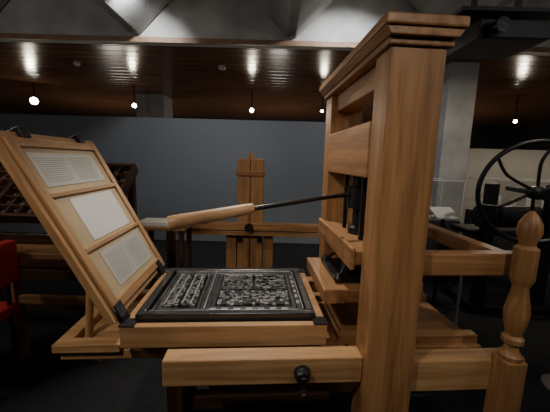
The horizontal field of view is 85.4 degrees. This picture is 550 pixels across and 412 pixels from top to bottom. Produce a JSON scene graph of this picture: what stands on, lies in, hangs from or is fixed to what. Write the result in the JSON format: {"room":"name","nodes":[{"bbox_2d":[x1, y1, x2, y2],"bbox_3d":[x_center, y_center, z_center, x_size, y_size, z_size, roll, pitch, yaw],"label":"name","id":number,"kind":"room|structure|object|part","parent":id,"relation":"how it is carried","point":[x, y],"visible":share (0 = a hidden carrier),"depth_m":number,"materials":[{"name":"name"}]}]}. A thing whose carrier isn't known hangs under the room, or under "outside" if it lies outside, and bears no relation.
{"room":"print shop","nodes":[
{"label":"print shop","id":0,"kind":"room"},
{"bbox_2d":[0,108,25,113],"bbox_3d":[-9.075,-1.064,3.414,0.200,3.700,15.000,2,9,0],"label":"wall","id":1,"kind":"structure","parent":0,"point":[2,111],"depth_m":9.98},
{"bbox_2d":[0,114,365,243],"bbox_3d":[-2.438,-0.487,5.575,9.100,2.250,0.150,2,9,0],"label":"wall partition","id":2,"kind":"structure","parent":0,"point":[184,165],"depth_m":5.43,"materials":[{"name":"grey paint"}]},
{"bbox_2d":[0,42,549,125],"bbox_3d":[0.068,-2.604,7.239,18.000,0.060,6.900,2,9,0],"label":"ceiling","id":3,"kind":"structure","parent":0,"point":[285,84],"depth_m":5.61,"materials":[{"name":"brown wood"}]},
{"bbox_2d":[29,83,39,104],"bbox_3d":[-5.048,-2.332,6.249,0.180,0.442,0.186,-3,10,-26],"label":"pendant light","id":4,"kind":"object","parent":3,"relation":"hanging from","point":[33,100],"visible":1,"depth_m":6.21,"materials":[{"name":"white glass"}]},
{"bbox_2d":[131,86,137,107],"bbox_3d":[-2.940,-2.272,6.255,0.120,0.454,0.180,0,9,-11],"label":"pendant light","id":5,"kind":"object","parent":3,"relation":"hanging from","point":[134,105],"visible":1,"depth_m":6.21,"materials":[{"name":"white glass"}]},
{"bbox_2d":[218,65,225,69],"bbox_3d":[-0.843,-2.190,4.726,0.120,0.045,0.120,2,9,0],"label":"smoke detector","id":6,"kind":"object","parent":3,"relation":"attached to","point":[220,67],"visible":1,"depth_m":4.69,"materials":[{"name":"white plastic"}]},
{"bbox_2d":[249,90,253,112],"bbox_3d":[-0.489,-2.213,6.355,0.120,0.474,0.179,2,9,0],"label":"pendant light","id":7,"kind":"object","parent":3,"relation":"hanging from","point":[251,110],"visible":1,"depth_m":6.31,"materials":[{"name":"white glass"}]},
{"bbox_2d":[511,96,518,123],"bbox_3d":[5.056,-2.009,6.265,0.100,0.562,0.176,5,9,20],"label":"pendant light","id":8,"kind":"object","parent":3,"relation":"hanging from","point":[514,121],"visible":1,"depth_m":6.23,"materials":[{"name":"white glass"}]},
{"bbox_3d":[5.055,-2.038,6.244,0.024,0.500,0.024,2,9,0],"label":"stem","id":9,"kind":"part","parent":8,"relation":"part of","materials":[{"name":"black paint"}]},
{"bbox_2d":[0,240,549,411],"bbox_3d":[-0.028,1.052,3.702,18.000,0.100,15.000,2,9,0],"label":"floor","id":10,"kind":"structure","parent":0,"point":[45,382],"depth_m":2.20,"materials":[{"name":"carpet"}]},
{"bbox_2d":[0,240,20,373],"bbox_3d":[-2.025,0.733,1.906,0.490,0.970,0.430,2,9,0],"label":"chair","id":11,"kind":"object","parent":10,"relation":"on","point":[9,265],"visible":1,"depth_m":2.02,"materials":[{"name":"fabric"}]},
{"bbox_3d":[-2.035,0.738,1.907,0.470,0.080,0.430,2,9,0],"label":"seat","id":12,"kind":"part","parent":11,"relation":"part of","materials":[{"name":"red fabric"}]},
{"bbox_3d":[-1.833,0.848,2.079,0.028,0.700,0.028,2,9,0],"label":"leg","id":13,"kind":"part","parent":11,"relation":"part of","materials":[{"name":"brown wood"}]},
{"bbox_2d":[10,244,102,361],"bbox_3d":[-1.645,0.743,2.235,0.750,0.870,0.220,2,9,0],"label":"wooden bench","id":14,"kind":"object","parent":10,"relation":"on","point":[25,251],"visible":0.3,"depth_m":2.21,"materials":[{"name":"brown wood"}]},
{"bbox_3d":[-1.940,0.755,2.238,0.060,0.830,0.080,2,9,0],"label":"leg","id":15,"kind":"part","parent":14,"relation":"part of","materials":[{"name":"brown wood"}]},
{"bbox_3d":[-1.634,0.333,2.172,0.750,0.040,0.220,2,9,0],"label":"seat","id":16,"kind":"part","parent":14,"relation":"part of","materials":[{"name":"brown wood"}]},
{"bbox_2d":[0,161,138,310],"bbox_3d":[-2.389,0.331,2.772,2.040,1.484,0.582,2,9,0],"label":"cabinet","id":17,"kind":"object","parent":10,"relation":"on","point":[14,208],"visible":0.22,"depth_m":2.61,"materials":[{"name":"brown wood"}]},
{"bbox_3d":[-2.343,0.270,2.529,1.810,0.080,0.040,2,9,0],"label":"rail","id":18,"kind":"part","parent":17,"relation":"part of","materials":[{"name":"brown wood"}]},
{"bbox_3d":[-2.345,0.336,2.757,1.730,0.100,0.350,2,9,0],"label":"drawer","id":19,"kind":"part","parent":17,"relation":"part of","materials":[{"name":"brown wood"}]},
{"bbox_3d":[-2.348,0.455,2.775,1.730,0.100,0.350,2,9,0],"label":"drawer","id":20,"kind":"part","parent":17,"relation":"part of","materials":[{"name":"brown wood"}]},
{"bbox_3d":[-2.359,0.873,2.622,1.810,0.060,0.040,2,9,0],"label":"rail","id":21,"kind":"part","parent":17,"relation":"part of","materials":[{"name":"brown wood"}]},
{"bbox_3d":[-2.351,0.574,2.793,1.730,0.100,0.350,2,9,0],"label":"drawer","id":22,"kind":"part","parent":17,"relation":"part of","materials":[{"name":"brown wood"}]},
{"bbox_2d":[0,167,138,223],"bbox_3d":[-2.377,-0.127,2.724,2.040,0.030,0.680,2,49,0],"label":"tray","id":23,"kind":"object","parent":17,"relation":"on","point":[21,201],"depth_m":2.64,"materials":[{"name":"brown wood"}]},
{"bbox_3d":[-1.411,0.396,2.990,0.060,1.340,0.060,2,9,0],"label":"leg","id":24,"kind":"part","parent":17,"relation":"part of","materials":[{"name":"brown wood"}]},
{"bbox_2d":[136,93,172,117],"bbox_3d":[-2.946,-1.163,7.421,0.650,3.000,0.600,2,9,0],"label":"concrete column","id":25,"kind":"structure","parent":10,"relation":"on","point":[149,105],"depth_m":6.95,"materials":[{"name":"grey concrete"}]},
{"bbox_2d":[143,226,191,288],"bbox_3d":[-1.057,0.625,2.907,0.480,0.930,0.350,2,9,0],"label":"side table","id":26,"kind":"object","parent":10,"relation":"on","point":[151,229],"visible":0.17,"depth_m":2.75,"materials":[{"name":"brown wood"}]},
{"bbox_3d":[-1.247,0.616,3.033,0.040,0.900,0.040,2,9,0],"label":"leg","id":27,"kind":"part","parent":26,"relation":"part of","materials":[{"name":"brown wood"}]},
{"bbox_2d":[140,218,167,226],"bbox_3d":[-1.104,0.150,2.809,0.300,0.034,0.220,2,9,0],"label":"paper stack","id":28,"kind":"object","parent":26,"relation":"on","point":[147,221],"visible":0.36,"depth_m":2.71,"materials":[{"name":"white paper"}]},
{"bbox_3d":[-0.868,0.664,2.786,0.040,0.900,0.040,2,9,0],"label":"leg","id":29,"kind":"part","parent":26,"relation":"part of","materials":[{"name":"brown wood"}]},
{"bbox_3d":[-0.867,0.626,3.033,0.040,0.900,0.040,2,9,0],"label":"leg","id":30,"kind":"part","parent":26,"relation":"part of","materials":[{"name":"brown wood"}]},
{"bbox_2d":[166,152,319,267],"bbox_3d":[-0.296,0.222,3.348,1.820,1.634,0.450,2,9,0],"label":"frame","id":31,"kind":"object","parent":10,"relation":"on","point":[246,238],"visible":0.61,"depth_m":3.21,"materials":[{"name":"brown wood"}]},
{"bbox_3d":[-1.137,0.631,3.283,0.080,0.800,0.070,2,9,0],"label":"bar leg","id":32,"kind":"part","parent":31,"relation":"part of","materials":[{"name":"brown wood"}]},
{"bbox_2d":[0,11,543,411],"bbox_3d":[-0.024,0.311,1.536,2.177,2.020,1.001,1,9,-4],"label":"press","id":33,"kind":"object","parent":10,"relation":"on","point":[363,324],"visible":1,"depth_m":1.23,"materials":[{"name":"brown wood"}]},
{"bbox_3d":[-1.059,-0.302,1.426,0.030,0.055,0.590,-26,10,1],"label":"tympan frame","id":34,"kind":"part","parent":33,"relation":"part of","materials":[{"name":"brown wood"}]},
{"bbox_3d":[-1.029,-0.292,1.429,0.013,0.040,0.550,-26,10,1],"label":"frisket frame","id":35,"kind":"part","parent":33,"relation":"part of","materials":[{"name":"brown wood"}]},
{"bbox_3d":[-0.861,0.102,1.175,0.030,0.860,0.055,-26,10,1],"label":"tympan frame","id":36,"kind":"part","parent":33,"relation":"part of","materials":[{"name":"brown wood"}]},
{"bbox_3d":[-0.842,0.089,1.199,0.013,0.800,0.045,-26,10,1],"label":"frisket frame","id":37,"kind":"part","parent":33,"relation":"part of","materials":[{"name":"brown wood"}]},
{"bbox_3d":[-0.923,-0.080,1.469,0.013,0.020,0.550,-26,10,1],"label":"frisket frame","id":38,"kind":"part","parent":33,"relation":"part of","materials":[{"name":"brown wood"}]},
{"bbox_3d":[-0.809,0.149,1.512,0.013,0.020,0.550,-26,10,1],"label":"frisket frame","id":39,"kind":"part","parent":33,"relation":"part of","materials":[{"name":"brown wood"}]},
{"bbox_3d":[-0.661,0.454,1.275,0.022,0.090,0.060,-26,10,1],"label":"hinge plate","id":40,"kind":"part","parent":33,"relation":"part of","materials":[{"name":"black metal"}]},
{"bbox_3d":[-0.881,-0.002,1.786,0.013,0.800,0.045,-26,10,1],"label":"frisket frame","id":41,"kind":"part","parent":33,"relation":"part of","materials":[{"name":"brown wood"}]},
{"bbox_3d":[-0.694,0.379,1.555,0.013,0.040,0.550,-26,10,1],"label":"frisket frame","id":42,"kind":"part","parent":33,"relation":"part of","materials":[{"name":"brown wood"}]},
{"bbox_3d":[-0.703,0.411,1.560,0.030,0.050,0.590,-26,10,1],"label":"tympan frame","id":43,"kind":"part","parent":33,"relation":"part of","materials":[{"name":"brown wood"}]},
{"bbox_3d":[-0.696,0.373,1.798,0.022,0.090,0.060,-26,10,1],"label":"hinge plate","id":44,"kind":"part","parent":33,"relation":"part of","materials":[{"name":"black metal"}]},
{"bbox_3d":[-0.511,0.979,1.549,0.080,0.670,0.080,1,9,-4],"label":"bed leg","id":45,"kind":"part","parent":33,"relation":"part of","materials":[{"name":"brown wood"}]},
{"bbox_3d":[-0.529,0.936,1.825,0.080,0.670,0.080,1,9,-4],"label":"bed leg","id":46,"kind":"part","parent":33,"relation":"part of","materials":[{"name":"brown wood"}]},
{"bbox_3d":[-0.265,0.045,1.266,0.366,0.104,0.062,-2,9,-21],"label":"bar handle","id":47,"kind":"part","parent":33,"relation":"part of","materials":[{"name":"brown wood"}]},
{"bbox_3d":[-0.230,0.502,1.585,0.870,0.097,0.660,1,9,-4],"label":"coffin frame","id":48,"kind":"part","parent":33,"relation":"part of","materials":[{"name":"brown wood"}]},
{"bbox_3d":[-0.043,0.644,1.204,0.785,0.110,0.080,1,9,-4],"label":"rail","id":49,"kind":"part","parent":33,"relation":"part of","materials":[{"name":"brown wood"}]},
{"bbox_3d":[-0.093,0.528,1.953,0.785,0.110,0.080,1,9,-4],"label":"rail","id":50,"kind":"part","parent":33,"relation":"part of","materials":[{"name":"brown wood"}]},
{"bbox_3d":[0.428,0.339,1.594,0.300,0.020,0.320,1,9,-4],"label":"platen plate","id":51,"kind":"part","parent":33,"relation":"part of","materials":[{"name":"black metal"}]},
{"bbox_3d":[0.448,-0.550,1.437,0.130,0.095,0.640,1,9,-4],"label":"head rail","id":52,"kind":"part","parent":33,"relation":"part of","materials":[{"name":"brown wood"}]},
{"bbox_3d":[0.787,0.692,1.267,0.498,0.140,0.080,1,9,-4],"label":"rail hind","id":53,"kind":"part","parent":33,"relation":"part of","materials":[{"name":"brown wood"}]},
{"bbox_3d":[0.923,0.997,1.247,0.084,0.800,0.084,1,9,-4],"label":"hind post","id":54,"kind":"part","parent":33,"relation":"part of","materials":[{"name":"brown wood"}]},
{"bbox_2d":[426,207,459,313],"bbox_3d":[1.766,0.566,3.216,0.320,1.099,0.320,2,9,0],"label":"lectern","id":55,"kind":"object","parent":10,"relation":"on","point":[442,213],"visible":0.7,"depth_m":3.18,"materials":[{"name":"black metal"}]},
{"bbox_3d":[1.765,0.606,3.222,0.040,0.980,0.040,2,9,0],"label":"post","id":56,"kind":"part","parent":55,"relation":"part of","materials":[{"name":"black metal"}]},
{"bbox_3d":[1.779,0.072,3.140,0.240,0.098,0.200,2,9,0],"label":"panel","id":57,"kind":"part","parent":55,"relation":"part of","materials":[{"name":"white paper"}]},
{"bbox_2d":[422,178,465,284],"bbox_3d":[2.042,0.315,4.036,0.600,1.362,0.500,2,9,0],"label":"glass display case","id":58,"kind":"object","parent":10,"relation":"on","point":[447,192],"visible":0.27,"depth_m":3.74,"materials":[{"name":"clear glass"}]},
{"bbox_3d":[2.053,-0.072,3.730,0.570,0.480,0.005,2,9,0],"label":"glass","id":59,"kind":"part","parent":58,"relation":"part of","materials":[{"name":"white"}]},
{"bbox_3d":[2.053,-0.105,3.972,0.600,0.512,0.500,2,9,0],"label":"frame","id":60,"kind":"part","parent":58,"relation":"part of","materials":[{"name":"white plastic"}]},
{"bbox_2d":[433,62,479,220],"bbox_3d":[2.671,-0.592,4.654,0.410,3.000,0.400,2,9,0],"label":"concrete column","id":61,"kind":"structure","parent":10,"relation":"on","point":[460,81],"depth_m":4.36,"materials":[{"name":"grey concrete"}]},
{"bbox_2d":[454,276,462,325],"bbox_3d":[1.600,0.784,2.592,0.280,0.850,0.280,2,9,0],"label":"stanchion","id":62,"kind":"object","parent":10,"relation":"on","point":[461,277],"visible":0.08,"depth_m":2.59,"materials":[{"name":"metal"}]},
{"bbox_2d":[443,139,549,315],"bbox_3d":[2.491,0.248,3.097,1.208,1.802,0.933,2,9,0],"label":"press","id":63,"kind":"object","parent":10,"relation":"on","point":[490,218],"visible":0.84,"depth_m":3.16,"materials":[{"name":"black metal"}]},
{"bbox_3d":[2.240,0.405,3.189,0.100,1.290,0.100,2,9,0],"label":"post","id":64,"kind":"part","parent":63,"relation":"part of","materials":[{"name":"black metal"}]},
{"bbox_3d":[2.890,0.422,3.189,0.100,1.290,0.100,2,9,0],"label":"post","id":65,"kind":"part","parent":63,"relation":"part of","materials":[{"name":"black metal"}]},
{"bbox_2d":[459,148,549,234],"bbox_3d":[5.953,-0.051,5.482,5.900,1.850,0.100,2,9,0],"label":"wall display","id":66,"kind":"object","parent":10,"relation":"on","point":[520,164],"visible":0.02,"depth_m":5.34,"materials":[{"name":"beige paint"}]},
{"bbox_2d":[462,177,549,273],"bbox_3d":[4.044,0.284,4.580,1.900,1.362,0.600,2,9,0],"label":"glass display case","id":67,"kind":"object","parent":10,"relation":"on","point":[505,196],"visible":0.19,"depth_m":4.23,"materials":[{"name":"clear glass"}]},
{"bbox_3d":[4.055,-0.136,4.515,1.900,0.512,0.600,2,9,0],"label":"frame","id":68,"kind":"part","parent":67,"relation":"part of","materials":[{"name":"white plastic"}]},
{"bbox_3d":[4.054,-0.095,4.225,1.870,0.480,0.005,2,9,0],"label":"glass","id":69,"kind":"part","parent":67,"relation":"part of","materials":[{"name":"white"}]},
{"bbox_2d":[540,374,549,390],"bbox_3d":[2.078,0.879,2.048,0.280,0.850,0.280,2,9,0],"label":"stanchion","id":70,"kind":"object","parent":10,"relation":"on","point":[545,379],"visible":1,"depth_m":2.17,"materials":[{"name":"metal"}]},
{"bbox_2d":[26,113,528,149],"bbox_3d":[0.052,-1.975,10.927,18.000,3.700,0.200,2,9,0],"label":"wall","id":71,"kind":"structure","parent":0,"point":[482,136],"depth_m":10.70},
{"bbox_2d":[446,0,549,58],"bbox_3d":[1.546,-1.729,2.041,0.700,1.220,0.530,2,9,0],"label":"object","id":72,"kind":"object","parent":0,"point":[493,32],"depth_m":1.95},
{"bbox_2d":[525,123,549,149],"bbox_3d":[9.118,-0.588,3.414,0.200,3.700,15.000,2,9,0],"label":"wall","id":73,"kind":"structure","parent":0,"point":[542,131],"depth_m":10.22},
{"bbox_2d":[0,0,549,55],"bbox_3d":[0.061,-2.328,3.751,18.000,0.630,0.080,2,9,0],"label":"ceiling","id":74,"kind":"structure","parent":73,"relation":"attached to","point":[342,20],"depth_m":3.72,"materials":[{"name":"paint"}]},
{"bbox_2d":[0,33,549,53],"bbox_3d":[0.053,-2.038,3.735,18.000,0.060,0.040,2,9,0],"label":"trim","id":75,"kind":"structure","parent":73,"relation":"attached to","point":[11,36],"depth_m":3.72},
{"bbox_3d":[0.055,-2.083,-0.268,18.000,0.100,8.100,2,9,0],"label":"ceiling","id":76,"kind":"structure","parent":0,"visible":0},
{"bbox_2d":[0,0,513,37],"bbox_3d":[-0.778,-1.788,-0.220,10.940,0.540,7.900,2,9,0],"label":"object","id":77,"kind":"structure","parent":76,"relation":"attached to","point":[291,17],"depth_m":3.35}
]}

